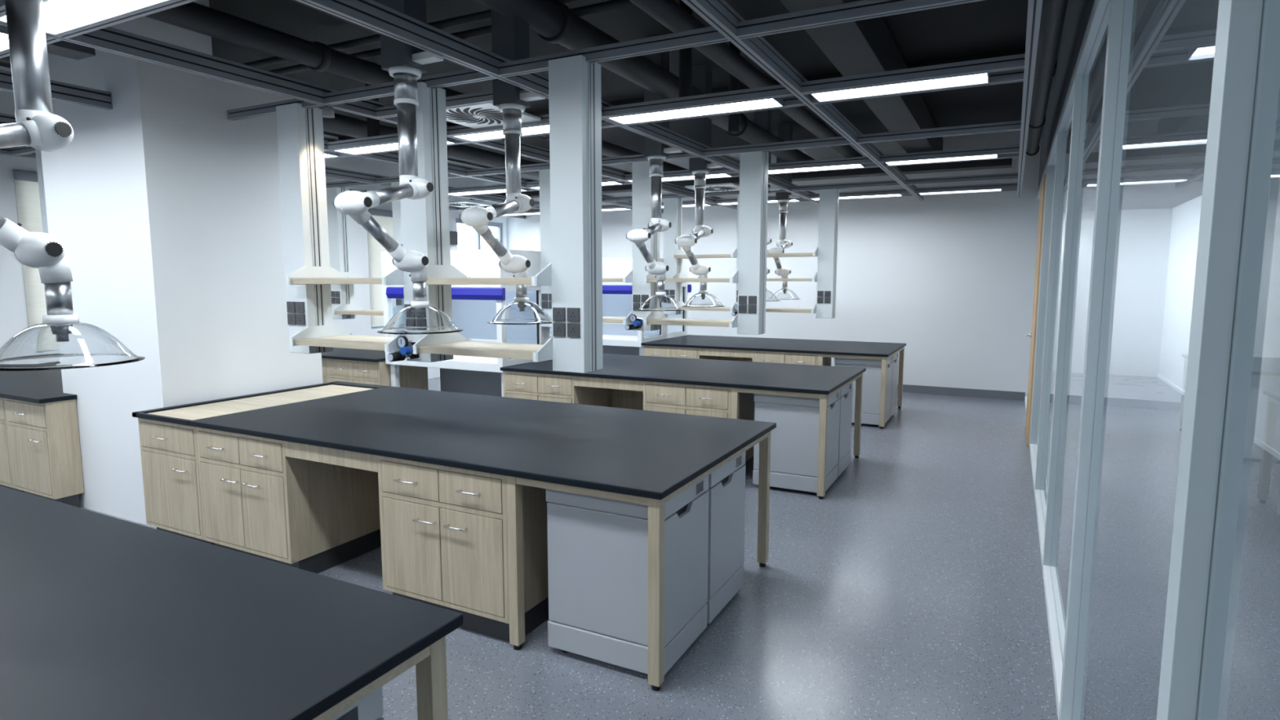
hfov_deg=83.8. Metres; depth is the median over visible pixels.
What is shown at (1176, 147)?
ceiling
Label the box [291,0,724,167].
ceiling pipe
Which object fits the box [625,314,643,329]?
gas regulator
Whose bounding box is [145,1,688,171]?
ceiling pipe
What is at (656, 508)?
frame
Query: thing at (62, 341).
hood
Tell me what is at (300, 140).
column
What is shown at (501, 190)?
diffuser
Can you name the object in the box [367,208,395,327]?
roller blind
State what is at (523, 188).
ceiling light
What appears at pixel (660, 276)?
joint
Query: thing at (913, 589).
floor
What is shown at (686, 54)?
hanger
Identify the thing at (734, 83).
hanger
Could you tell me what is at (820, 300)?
power socket
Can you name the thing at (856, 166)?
ceiling light
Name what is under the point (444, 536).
base cabinet
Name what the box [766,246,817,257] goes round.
wall shelf
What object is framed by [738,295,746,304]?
power socket
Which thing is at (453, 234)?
wall box
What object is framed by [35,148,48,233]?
column
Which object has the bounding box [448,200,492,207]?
air vent
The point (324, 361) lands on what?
base cabinet
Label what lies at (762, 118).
extraction arm
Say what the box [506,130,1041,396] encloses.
wall
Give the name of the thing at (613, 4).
ceiling pipe
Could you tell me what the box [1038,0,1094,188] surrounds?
bulkhead
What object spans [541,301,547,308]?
power socket
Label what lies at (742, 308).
power socket
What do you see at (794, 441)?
appliance
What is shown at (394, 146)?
diffuser
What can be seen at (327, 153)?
ceiling light
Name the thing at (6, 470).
base cabinet
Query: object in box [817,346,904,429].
stand
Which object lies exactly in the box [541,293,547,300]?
power socket
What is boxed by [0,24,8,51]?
ceiling light
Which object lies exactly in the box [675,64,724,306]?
extraction arm
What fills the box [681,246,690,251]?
socket
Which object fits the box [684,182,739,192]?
air vent
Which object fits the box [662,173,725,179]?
diffuser
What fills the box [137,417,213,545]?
base cabinet
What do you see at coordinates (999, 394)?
baseboard
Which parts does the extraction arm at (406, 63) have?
joint knob, joint knob, mounting arm, joint knob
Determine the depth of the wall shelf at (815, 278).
8.89 m
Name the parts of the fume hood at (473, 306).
post, leg, sash rail, frame, panel, post, leg, rail, post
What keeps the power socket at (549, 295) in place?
attached to the column at (544, 175)
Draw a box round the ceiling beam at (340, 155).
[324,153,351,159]
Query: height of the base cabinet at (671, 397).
0.820 m
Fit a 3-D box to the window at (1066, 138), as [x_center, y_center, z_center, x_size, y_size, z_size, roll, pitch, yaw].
[2.743,-0.229,4.692,0.070,2.760,1.605,3,7,27]
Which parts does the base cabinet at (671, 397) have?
door, drawer, drawer, door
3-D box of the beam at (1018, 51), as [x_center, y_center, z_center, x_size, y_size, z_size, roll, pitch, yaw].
[-0.293,-2.877,8.328,8.920,0.200,0.300,3,7,27]
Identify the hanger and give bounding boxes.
[365,62,380,137]
[679,0,692,97]
[728,41,740,133]
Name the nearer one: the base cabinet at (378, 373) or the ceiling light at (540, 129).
the ceiling light at (540, 129)
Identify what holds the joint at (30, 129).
attached to the extraction arm at (62, 341)
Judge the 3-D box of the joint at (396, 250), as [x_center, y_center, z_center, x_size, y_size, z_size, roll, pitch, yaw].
[-1.221,-0.537,3.633,0.080,0.129,0.136,3,7,27]
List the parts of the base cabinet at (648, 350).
drawer, drawer, kneehole rail, kneehole panel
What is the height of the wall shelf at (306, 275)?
0.118 m
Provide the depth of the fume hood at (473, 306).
7.38 m
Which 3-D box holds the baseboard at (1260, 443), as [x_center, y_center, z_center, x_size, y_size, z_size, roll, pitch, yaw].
[4.554,1.223,3.917,0.015,0.050,18.950,3,7,27]
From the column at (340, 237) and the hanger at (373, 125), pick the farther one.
the column at (340, 237)
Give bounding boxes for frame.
[312,635,448,719]
[506,431,770,690]
[1029,166,1047,444]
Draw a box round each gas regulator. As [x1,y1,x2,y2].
[387,336,421,361]
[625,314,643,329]
[731,304,737,315]
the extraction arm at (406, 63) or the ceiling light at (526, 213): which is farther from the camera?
the ceiling light at (526, 213)
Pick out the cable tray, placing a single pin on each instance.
(62, 48)
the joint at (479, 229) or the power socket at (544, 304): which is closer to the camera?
the joint at (479, 229)
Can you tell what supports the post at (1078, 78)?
on the floor
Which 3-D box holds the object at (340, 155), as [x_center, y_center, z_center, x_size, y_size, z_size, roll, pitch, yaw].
[-3.129,-1.876,6.619,1.300,0.063,0.050,3,7,27]
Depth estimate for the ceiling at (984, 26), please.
6.23 m
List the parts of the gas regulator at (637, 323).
control knob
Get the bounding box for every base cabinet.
[0,397,23,492]
[4,398,84,507]
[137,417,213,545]
[195,426,381,573]
[321,358,328,383]
[326,358,428,390]
[377,455,548,641]
[502,370,643,409]
[643,345,752,361]
[643,381,755,474]
[752,351,831,365]
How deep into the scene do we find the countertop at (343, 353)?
7.88 m
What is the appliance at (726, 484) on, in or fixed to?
on the floor
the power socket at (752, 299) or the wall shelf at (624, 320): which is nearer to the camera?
the power socket at (752, 299)
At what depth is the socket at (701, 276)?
7.02 m
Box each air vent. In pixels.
[445,102,541,128]
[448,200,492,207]
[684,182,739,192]
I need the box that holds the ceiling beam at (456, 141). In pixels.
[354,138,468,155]
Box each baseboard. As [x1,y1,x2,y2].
[897,384,1025,400]
[1157,374,1279,459]
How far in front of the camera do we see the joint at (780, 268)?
9.50 m
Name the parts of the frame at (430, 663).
leg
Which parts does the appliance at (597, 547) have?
door, control panel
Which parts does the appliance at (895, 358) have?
control panel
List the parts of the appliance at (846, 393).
control panel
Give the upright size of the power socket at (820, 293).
0.073 m
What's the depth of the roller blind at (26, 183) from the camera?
7.08 m
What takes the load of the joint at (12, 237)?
attached to the extraction arm at (62, 341)
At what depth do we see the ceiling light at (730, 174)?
7.82 m
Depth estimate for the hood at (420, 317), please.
3.61 m
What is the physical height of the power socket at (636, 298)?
0.073 m
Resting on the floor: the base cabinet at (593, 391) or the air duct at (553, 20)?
the base cabinet at (593, 391)
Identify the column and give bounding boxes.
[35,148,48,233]
[275,102,333,353]
[325,186,355,319]
[391,182,402,312]
[396,81,453,362]
[538,168,551,327]
[548,54,602,373]
[631,160,659,330]
[662,197,682,314]
[735,194,739,311]
[737,151,768,334]
[815,188,839,318]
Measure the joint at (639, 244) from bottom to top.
0.126 m
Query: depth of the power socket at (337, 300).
8.67 m
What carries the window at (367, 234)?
in the wall at (13, 310)
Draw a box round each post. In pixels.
[1029,164,1051,448]
[1034,132,1062,495]
[1042,74,1082,573]
[1058,0,1122,719]
[1156,0,1279,719]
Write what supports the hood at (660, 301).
attached to the extraction arm at (656, 152)
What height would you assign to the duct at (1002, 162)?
0.230 m
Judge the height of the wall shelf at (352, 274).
0.118 m
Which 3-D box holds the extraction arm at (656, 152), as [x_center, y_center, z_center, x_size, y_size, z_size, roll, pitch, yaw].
[0.132,-1.565,6.044,0.434,2.288,0.659,3,7,27]
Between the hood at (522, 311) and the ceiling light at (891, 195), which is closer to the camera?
the hood at (522, 311)
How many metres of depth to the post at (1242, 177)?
1.01 m
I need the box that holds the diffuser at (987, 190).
[924,189,992,193]
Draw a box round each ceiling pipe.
[0,55,538,177]
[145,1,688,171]
[243,0,578,67]
[269,0,635,75]
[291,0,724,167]
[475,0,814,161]
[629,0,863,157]
[1026,0,1068,155]
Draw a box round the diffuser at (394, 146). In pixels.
[342,142,398,151]
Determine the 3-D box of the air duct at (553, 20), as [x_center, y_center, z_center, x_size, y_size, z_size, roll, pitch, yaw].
[-0.415,-2.198,4.842,0.248,0.248,13.700,3,7,27]
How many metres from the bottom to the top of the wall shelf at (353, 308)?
0.118 m
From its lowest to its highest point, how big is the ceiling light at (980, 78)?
0.055 m
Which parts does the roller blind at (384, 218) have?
head rail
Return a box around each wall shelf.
[286,266,404,284]
[289,324,405,352]
[332,303,396,315]
[340,271,364,278]
[410,263,551,285]
[413,332,552,361]
[550,311,632,324]
[602,270,632,282]
[644,269,738,283]
[644,311,737,328]
[671,248,737,258]
[671,272,687,278]
[676,301,736,311]
[765,303,816,313]
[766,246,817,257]
[766,271,817,281]
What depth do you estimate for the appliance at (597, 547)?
3.08 m
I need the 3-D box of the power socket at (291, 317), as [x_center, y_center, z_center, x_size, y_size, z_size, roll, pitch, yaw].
[-2.306,-0.270,4.727,0.074,0.073,0.013,3,7,27]
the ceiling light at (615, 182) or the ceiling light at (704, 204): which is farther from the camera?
the ceiling light at (704, 204)
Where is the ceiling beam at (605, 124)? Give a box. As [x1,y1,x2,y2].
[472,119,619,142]
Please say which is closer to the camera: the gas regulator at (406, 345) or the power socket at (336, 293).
the gas regulator at (406, 345)
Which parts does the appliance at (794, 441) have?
door, control panel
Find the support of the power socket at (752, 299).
attached to the column at (753, 166)
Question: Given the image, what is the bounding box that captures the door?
[1025,173,1045,445]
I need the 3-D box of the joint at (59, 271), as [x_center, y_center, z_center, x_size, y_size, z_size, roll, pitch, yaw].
[-1.879,-0.300,2.288,0.080,0.110,0.090,3,7,27]
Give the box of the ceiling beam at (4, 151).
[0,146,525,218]
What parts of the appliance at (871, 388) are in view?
door, control panel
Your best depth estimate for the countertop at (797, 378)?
6.43 m
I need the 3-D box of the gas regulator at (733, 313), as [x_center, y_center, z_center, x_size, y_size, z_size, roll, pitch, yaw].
[1.278,-0.648,9.313,0.128,0.148,0.146,3,7,27]
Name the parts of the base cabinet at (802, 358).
drawer, drawer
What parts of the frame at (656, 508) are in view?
leg, leg, leg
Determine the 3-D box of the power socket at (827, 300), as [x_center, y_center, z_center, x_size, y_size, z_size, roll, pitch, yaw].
[2.322,-0.738,8.835,0.074,0.073,0.013,3,7,27]
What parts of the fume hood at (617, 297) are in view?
frame, panel, post, leg, post, rail, post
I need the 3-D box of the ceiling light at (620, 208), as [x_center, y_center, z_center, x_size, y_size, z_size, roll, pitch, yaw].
[-0.697,-2.420,11.425,1.150,0.055,0.220,3,7,27]
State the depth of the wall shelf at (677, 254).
9.53 m
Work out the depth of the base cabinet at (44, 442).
5.15 m
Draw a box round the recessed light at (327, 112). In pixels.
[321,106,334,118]
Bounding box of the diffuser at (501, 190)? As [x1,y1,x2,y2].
[454,189,506,194]
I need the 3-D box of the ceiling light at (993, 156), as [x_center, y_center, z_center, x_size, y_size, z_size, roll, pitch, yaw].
[2.769,-1.868,6.575,0.944,0.055,0.220,3,7,27]
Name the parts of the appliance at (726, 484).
control panel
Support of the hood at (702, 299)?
attached to the extraction arm at (700, 128)
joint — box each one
[0,217,29,252]
[17,116,43,146]
[38,248,72,283]
[350,210,370,224]
[363,189,379,208]
[386,241,407,262]
[404,179,417,197]
[409,266,426,281]
[472,224,488,234]
[484,205,496,219]
[497,248,512,265]
[511,196,522,211]
[514,269,527,277]
[634,241,644,247]
[645,257,656,269]
[656,220,663,231]
[656,272,665,280]
[690,260,699,270]
[776,265,782,272]
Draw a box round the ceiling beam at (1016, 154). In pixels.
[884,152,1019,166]
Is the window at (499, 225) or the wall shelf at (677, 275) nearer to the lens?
the wall shelf at (677, 275)
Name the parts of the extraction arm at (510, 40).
joint knob, joint knob, mounting arm, joint knob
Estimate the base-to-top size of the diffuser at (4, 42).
0.006 m
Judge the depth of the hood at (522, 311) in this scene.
4.35 m
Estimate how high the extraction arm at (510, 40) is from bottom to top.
2.288 m
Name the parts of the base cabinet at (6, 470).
drawer, door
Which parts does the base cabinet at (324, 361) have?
drawer, door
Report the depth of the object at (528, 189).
9.09 m
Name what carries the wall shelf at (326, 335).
attached to the column at (300, 140)
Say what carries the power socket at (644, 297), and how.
attached to the column at (641, 179)
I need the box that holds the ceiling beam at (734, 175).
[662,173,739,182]
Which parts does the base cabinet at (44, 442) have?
drawer, door, handle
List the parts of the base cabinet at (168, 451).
handle, drawer, door, handle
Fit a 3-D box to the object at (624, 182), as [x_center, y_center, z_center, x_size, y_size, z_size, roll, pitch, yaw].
[-0.646,-2.088,8.486,1.280,0.063,0.050,3,7,27]
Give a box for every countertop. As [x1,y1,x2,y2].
[0,369,76,404]
[0,485,463,719]
[132,381,776,499]
[321,347,399,362]
[500,353,866,394]
[640,334,906,356]
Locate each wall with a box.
[0,66,506,378]
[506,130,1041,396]
[516,173,551,333]
[1128,208,1172,377]
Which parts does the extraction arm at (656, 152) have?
mounting arm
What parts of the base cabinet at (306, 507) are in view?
handle, drawer, door, handle, handle, handle, drawer, door, kneehole rail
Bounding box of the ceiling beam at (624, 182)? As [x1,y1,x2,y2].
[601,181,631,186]
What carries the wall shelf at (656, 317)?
attached to the column at (753, 166)
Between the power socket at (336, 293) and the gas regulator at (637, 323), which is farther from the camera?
the power socket at (336, 293)
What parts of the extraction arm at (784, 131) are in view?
mounting arm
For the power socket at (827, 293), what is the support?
attached to the column at (828, 202)
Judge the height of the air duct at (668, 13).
0.177 m
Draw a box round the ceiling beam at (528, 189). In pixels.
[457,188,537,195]
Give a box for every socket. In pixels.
[286,301,296,312]
[287,313,296,324]
[295,302,305,313]
[296,313,306,325]
[331,297,335,303]
[334,291,339,297]
[335,297,340,303]
[395,298,401,305]
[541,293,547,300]
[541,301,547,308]
[548,293,551,301]
[548,301,551,308]
[552,306,565,321]
[552,322,565,337]
[566,307,580,322]
[567,323,580,337]
[632,294,639,302]
[632,302,639,311]
[641,294,648,302]
[669,289,675,295]
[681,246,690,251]
[699,274,707,278]
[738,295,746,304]
[738,304,746,313]
[747,305,756,313]
[748,295,756,304]
[817,290,823,297]
[817,297,823,303]
[824,290,831,297]
[824,297,831,303]
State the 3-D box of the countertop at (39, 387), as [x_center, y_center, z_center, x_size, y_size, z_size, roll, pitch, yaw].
[-4.827,0.153,6.160,2.265,0.030,1.545,3,7,27]
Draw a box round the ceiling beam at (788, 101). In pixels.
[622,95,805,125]
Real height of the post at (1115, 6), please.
2.760 m
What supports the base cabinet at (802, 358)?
on the floor
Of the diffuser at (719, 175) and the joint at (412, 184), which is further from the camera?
the diffuser at (719, 175)
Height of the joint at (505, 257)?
0.129 m
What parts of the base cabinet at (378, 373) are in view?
drawer, door, drawer, door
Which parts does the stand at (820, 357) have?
leg, leg, leg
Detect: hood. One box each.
[0,281,145,371]
[377,280,463,334]
[381,248,551,396]
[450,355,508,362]
[486,284,551,324]
[550,257,691,355]
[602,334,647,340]
[635,280,685,311]
[681,282,724,306]
[765,284,781,301]
[773,281,800,299]
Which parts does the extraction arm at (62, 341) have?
joint knob, joint knob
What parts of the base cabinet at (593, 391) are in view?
drawer, door, drawer, door, kneehole rail, kneehole panel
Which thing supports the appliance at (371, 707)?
on the floor
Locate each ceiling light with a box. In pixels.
[0,0,168,35]
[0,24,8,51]
[324,151,338,157]
[333,137,454,154]
[448,187,527,195]
[454,124,549,141]
[503,213,539,216]
[532,181,622,189]
[601,208,631,211]
[608,97,783,124]
[627,173,732,182]
[662,204,711,208]
[717,199,799,204]
[768,164,864,173]
[810,72,989,102]
[811,194,902,199]
[885,154,998,165]
[919,189,1001,195]
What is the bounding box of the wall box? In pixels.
[449,231,457,244]
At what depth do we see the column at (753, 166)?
6.24 m
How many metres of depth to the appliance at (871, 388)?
8.14 m
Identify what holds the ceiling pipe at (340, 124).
attached to the wall at (949, 278)
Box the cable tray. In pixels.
[46,40,95,60]
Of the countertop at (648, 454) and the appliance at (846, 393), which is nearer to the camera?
the countertop at (648, 454)
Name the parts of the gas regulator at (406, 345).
control knob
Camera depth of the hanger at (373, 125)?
6.77 m
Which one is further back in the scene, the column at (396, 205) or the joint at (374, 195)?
the column at (396, 205)
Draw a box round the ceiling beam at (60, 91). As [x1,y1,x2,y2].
[0,69,112,110]
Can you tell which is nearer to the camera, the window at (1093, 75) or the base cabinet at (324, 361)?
the window at (1093, 75)
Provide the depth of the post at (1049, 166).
6.93 m
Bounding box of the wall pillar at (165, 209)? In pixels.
[40,0,323,527]
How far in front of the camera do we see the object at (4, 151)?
6.43 m
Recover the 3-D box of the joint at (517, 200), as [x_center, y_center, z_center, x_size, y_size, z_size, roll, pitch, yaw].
[-0.747,-0.955,4.375,0.080,0.094,0.092,3,7,27]
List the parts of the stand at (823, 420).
leg, leg, leg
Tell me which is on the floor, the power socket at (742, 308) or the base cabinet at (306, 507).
the base cabinet at (306, 507)
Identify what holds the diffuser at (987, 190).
attached to the ceiling light at (986, 190)
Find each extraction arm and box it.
[0,0,145,371]
[333,0,463,334]
[459,8,551,324]
[626,34,685,311]
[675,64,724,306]
[754,109,781,301]
[767,123,800,299]
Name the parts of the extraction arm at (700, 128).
mounting arm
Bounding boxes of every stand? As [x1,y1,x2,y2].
[731,373,862,499]
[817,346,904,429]
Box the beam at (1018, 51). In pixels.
[337,47,1057,140]
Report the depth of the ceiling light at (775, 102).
4.72 m
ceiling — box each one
[0,0,1028,168]
[1140,0,1218,208]
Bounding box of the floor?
[80,375,1279,719]
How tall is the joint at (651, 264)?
0.129 m
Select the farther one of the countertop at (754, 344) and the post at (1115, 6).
the countertop at (754, 344)
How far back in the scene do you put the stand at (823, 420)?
5.54 m
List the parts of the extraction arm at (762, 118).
mounting arm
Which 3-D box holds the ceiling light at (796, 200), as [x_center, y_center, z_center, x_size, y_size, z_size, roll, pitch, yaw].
[1.683,-2.280,10.200,1.150,0.055,0.220,3,7,27]
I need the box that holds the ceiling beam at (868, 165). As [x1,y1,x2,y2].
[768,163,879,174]
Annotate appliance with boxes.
[330,686,384,719]
[545,475,708,675]
[706,451,745,623]
[752,389,840,495]
[834,355,893,426]
[837,382,853,476]
[890,352,898,417]
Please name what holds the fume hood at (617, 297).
on the floor
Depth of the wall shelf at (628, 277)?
6.75 m
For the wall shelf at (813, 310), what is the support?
attached to the column at (828, 202)
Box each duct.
[469,158,1012,201]
[779,0,942,153]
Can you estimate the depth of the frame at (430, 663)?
1.73 m
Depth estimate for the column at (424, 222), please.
4.17 m
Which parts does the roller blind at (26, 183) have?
head rail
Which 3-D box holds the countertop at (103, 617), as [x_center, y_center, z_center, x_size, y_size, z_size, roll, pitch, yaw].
[-2.169,0.647,1.812,3.090,0.030,1.549,3,7,27]
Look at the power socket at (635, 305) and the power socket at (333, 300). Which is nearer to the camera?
the power socket at (635, 305)
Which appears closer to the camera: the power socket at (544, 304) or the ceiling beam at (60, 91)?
the ceiling beam at (60, 91)
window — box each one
[13,169,28,325]
[367,234,384,328]
[455,217,502,249]
[1030,151,1056,488]
[1034,102,1073,566]
[1037,0,1162,719]
[1042,0,1110,719]
[1158,182,1279,453]
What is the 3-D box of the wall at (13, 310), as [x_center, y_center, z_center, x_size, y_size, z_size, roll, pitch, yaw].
[-6.116,-0.978,7.120,0.120,3.700,15.230,3,7,27]
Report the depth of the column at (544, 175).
7.20 m
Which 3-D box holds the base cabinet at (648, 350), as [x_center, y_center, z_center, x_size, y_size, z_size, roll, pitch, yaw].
[0.855,0.219,9.334,1.491,0.820,0.730,3,7,27]
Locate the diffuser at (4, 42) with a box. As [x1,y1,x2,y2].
[0,32,8,46]
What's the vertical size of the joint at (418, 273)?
0.110 m
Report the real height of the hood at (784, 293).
0.264 m
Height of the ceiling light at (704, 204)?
0.055 m
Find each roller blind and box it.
[13,169,46,326]
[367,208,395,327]
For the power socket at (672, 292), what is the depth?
9.79 m
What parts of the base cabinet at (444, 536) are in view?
handle, drawer, door, handle, handle, handle, drawer, door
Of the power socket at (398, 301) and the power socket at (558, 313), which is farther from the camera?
the power socket at (398, 301)
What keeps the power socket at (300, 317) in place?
attached to the column at (300, 140)
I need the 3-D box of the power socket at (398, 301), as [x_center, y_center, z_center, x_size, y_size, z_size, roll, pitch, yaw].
[-2.778,-0.667,8.215,0.074,0.073,0.013,3,7,27]
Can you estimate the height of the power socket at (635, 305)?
0.073 m
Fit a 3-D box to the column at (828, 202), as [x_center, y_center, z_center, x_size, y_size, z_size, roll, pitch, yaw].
[2.331,-1.319,8.873,0.208,1.595,0.205,3,7,27]
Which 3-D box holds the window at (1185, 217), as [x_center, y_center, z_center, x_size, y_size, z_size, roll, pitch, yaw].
[4.605,-0.587,3.684,0.100,3.700,18.950,3,7,27]

